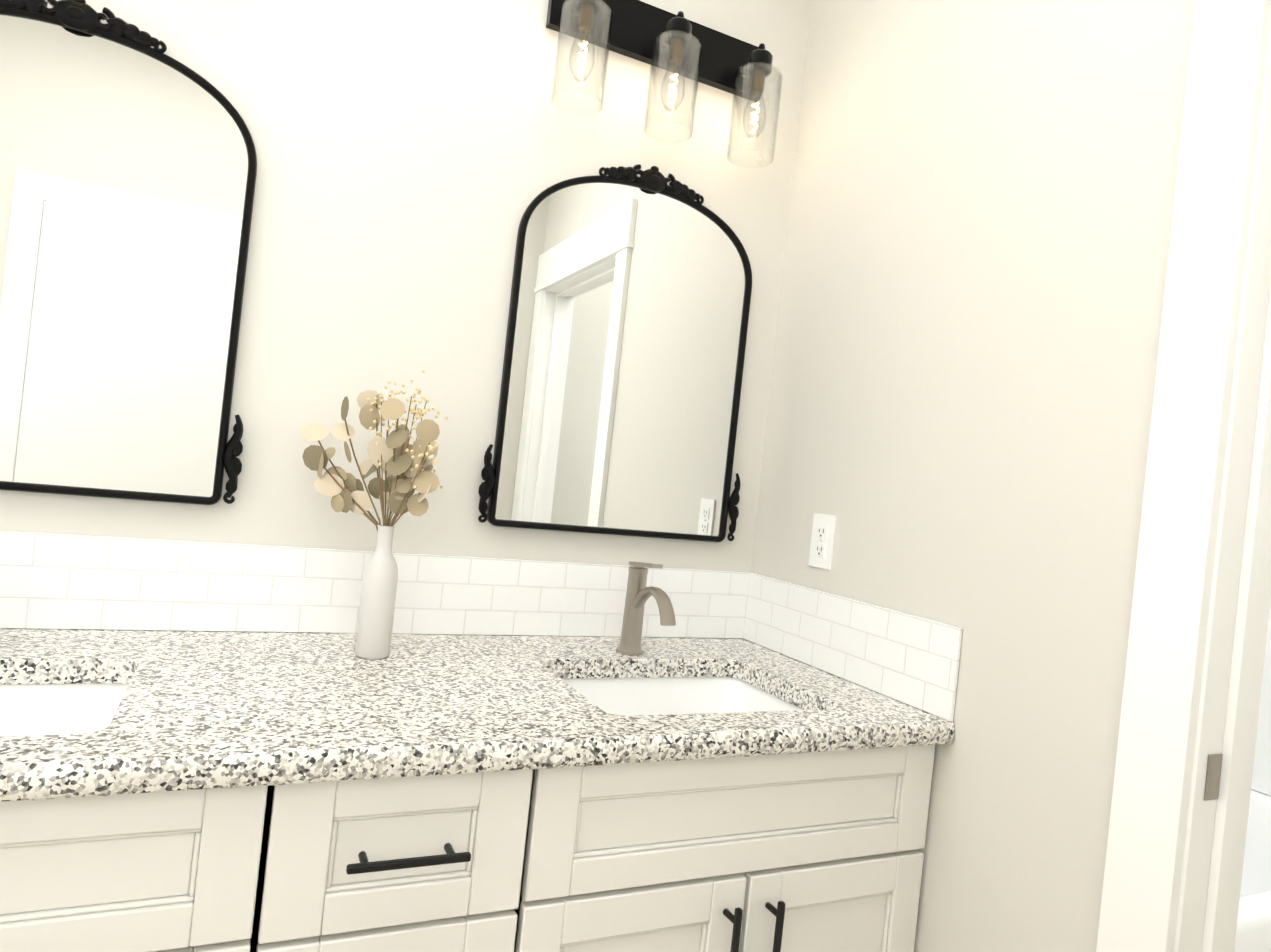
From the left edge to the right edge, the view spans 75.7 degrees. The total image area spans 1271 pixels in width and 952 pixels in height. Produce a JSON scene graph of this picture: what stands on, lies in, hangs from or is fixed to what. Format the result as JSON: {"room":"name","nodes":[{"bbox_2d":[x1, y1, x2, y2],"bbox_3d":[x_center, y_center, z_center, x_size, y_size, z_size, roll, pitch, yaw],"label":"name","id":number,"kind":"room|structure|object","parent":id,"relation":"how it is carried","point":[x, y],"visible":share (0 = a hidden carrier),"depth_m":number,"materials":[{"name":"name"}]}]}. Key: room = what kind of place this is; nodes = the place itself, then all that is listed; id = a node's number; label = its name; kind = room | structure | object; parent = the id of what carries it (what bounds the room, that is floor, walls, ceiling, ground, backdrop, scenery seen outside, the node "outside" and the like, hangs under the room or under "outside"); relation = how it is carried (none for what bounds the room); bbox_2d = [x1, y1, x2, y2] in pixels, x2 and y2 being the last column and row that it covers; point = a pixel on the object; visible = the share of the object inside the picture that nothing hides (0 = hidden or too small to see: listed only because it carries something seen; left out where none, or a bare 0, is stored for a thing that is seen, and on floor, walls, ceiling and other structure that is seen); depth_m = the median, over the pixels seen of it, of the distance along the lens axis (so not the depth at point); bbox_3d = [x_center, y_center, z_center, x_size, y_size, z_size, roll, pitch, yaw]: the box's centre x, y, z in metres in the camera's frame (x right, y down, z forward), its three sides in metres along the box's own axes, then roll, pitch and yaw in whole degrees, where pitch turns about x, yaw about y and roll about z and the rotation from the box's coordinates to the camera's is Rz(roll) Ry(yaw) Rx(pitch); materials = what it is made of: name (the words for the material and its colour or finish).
{"room":"bathroom","nodes":[
{"label":"bathroom","id":0,"kind":"room"},
{"bbox_2d":[0,0,811,571],"bbox_3d":[0.042,-0.090,1.939,4.890,2.740,0.120,6,0,-26],"label":"wall","id":1,"kind":"structure","parent":0,"point":[416,158],"depth_m":1.63,"materials":[{"name":"white paint"}]},
{"bbox_2d":[0,0,256,504],"bbox_3d":[-0.965,-0.383,1.353,0.635,0.824,0.034,6,0,-26],"label":"mirror","id":2,"kind":"object","parent":1,"relation":"attached to","point":[128,164],"visible":1,"depth_m":1.40,"materials":[{"name":"black mirror"}]},
{"bbox_2d":[0,530,962,720],"bbox_3d":[-0.438,0.236,1.292,1.903,0.162,0.655,6,0,-26],"label":"tile backsplash","id":3,"kind":"structure","parent":1,"relation":"attached to","point":[61,581],"depth_m":1.57,"materials":[{"name":"tile"}]},
{"bbox_2d":[478,164,751,541],"bbox_3d":[-0.002,-0.279,1.819,0.635,0.824,0.034,6,0,-26],"label":"mirror","id":4,"kind":"object","parent":1,"relation":"attached to","point":[624,356],"visible":1,"depth_m":1.81,"materials":[{"name":"black mirror"}]},
{"bbox_2d":[546,0,781,167],"bbox_3d":[0.077,-0.882,1.769,0.530,0.295,0.146,6,0,-26],"label":"lamp","id":5,"kind":"object","parent":1,"relation":"attached to","point":[679,44],"visible":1,"depth_m":1.78,"materials":[{"name":"black metal"}]},
{"bbox_2d":[751,0,1194,951],"bbox_3d":[0.789,-0.015,1.152,0.120,2.740,1.950,6,0,-26],"label":"wall","id":6,"kind":"structure","parent":0,"point":[969,316],"depth_m":1.39,"materials":[{"name":"white paint"}]},
{"bbox_2d":[808,513,836,569],"bbox_3d":[0.402,0.140,1.767,0.008,0.115,0.070,6,0,-26],"label":"electrical outlet","id":7,"kind":"object","parent":6,"relation":"attached to","point":[822,541],"visible":1,"depth_m":1.76,"materials":[{"name":"white plastic"}]},
{"bbox_2d":[1096,0,1270,951],"bbox_3d":[0.966,0.256,0.726,0.170,2.235,1.006,6,0,-26],"label":"door frame","id":8,"kind":"structure","parent":6,"relation":"attached to","point":[1180,803],"depth_m":1.08,"materials":[{"name":"white"}]},
{"bbox_3d":[0.338,1.365,1.000,4.890,0.100,2.190,6,0,-26],"label":"floor","id":9,"kind":"structure","parent":0,"visible":0},
{"bbox_2d":[0,745,934,951],"bbox_3d":[-0.482,0.790,1.288,1.878,0.871,0.670,6,0,-26],"label":"bathroom vanity","id":10,"kind":"object","parent":9,"relation":"on","point":[811,852],"visible":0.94,"depth_m":1.09,"materials":[{"name":"white paint"}]},
{"bbox_2d":[0,628,954,801],"bbox_3d":[-0.455,0.414,1.287,1.903,0.194,0.664,6,0,-26],"label":"countertop","id":11,"kind":"structure","parent":10,"relation":"on","point":[87,713],"depth_m":1.22,"materials":[{"name":"stone"}]},
{"bbox_2d":[300,370,447,658],"bbox_3d":[-0.465,0.061,1.427,0.234,0.506,0.265,6,0,-26],"label":"vase","id":12,"kind":"object","parent":11,"relation":"on","point":[400,461],"visible":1,"depth_m":1.43,"materials":[{"name":"white ceramic"}]},
{"bbox_2d":[616,561,675,654],"bbox_3d":[0.026,0.271,1.638,0.056,0.195,0.185,6,0,-26],"label":"faucet","id":13,"kind":"object","parent":11,"relation":"on","point":[639,593],"visible":1,"depth_m":1.68,"materials":[{"name":"silver metal"}]},
{"bbox_2d":[1234,600,1270,951],"bbox_3d":[1.308,0.488,2.090,1.690,1.860,0.741,6,0,-26],"label":"bathtub","id":14,"kind":"object","parent":9,"relation":"on","point":[1253,932],"depth_m":2.48,"materials":[{"name":"white plastic"}]}
]}

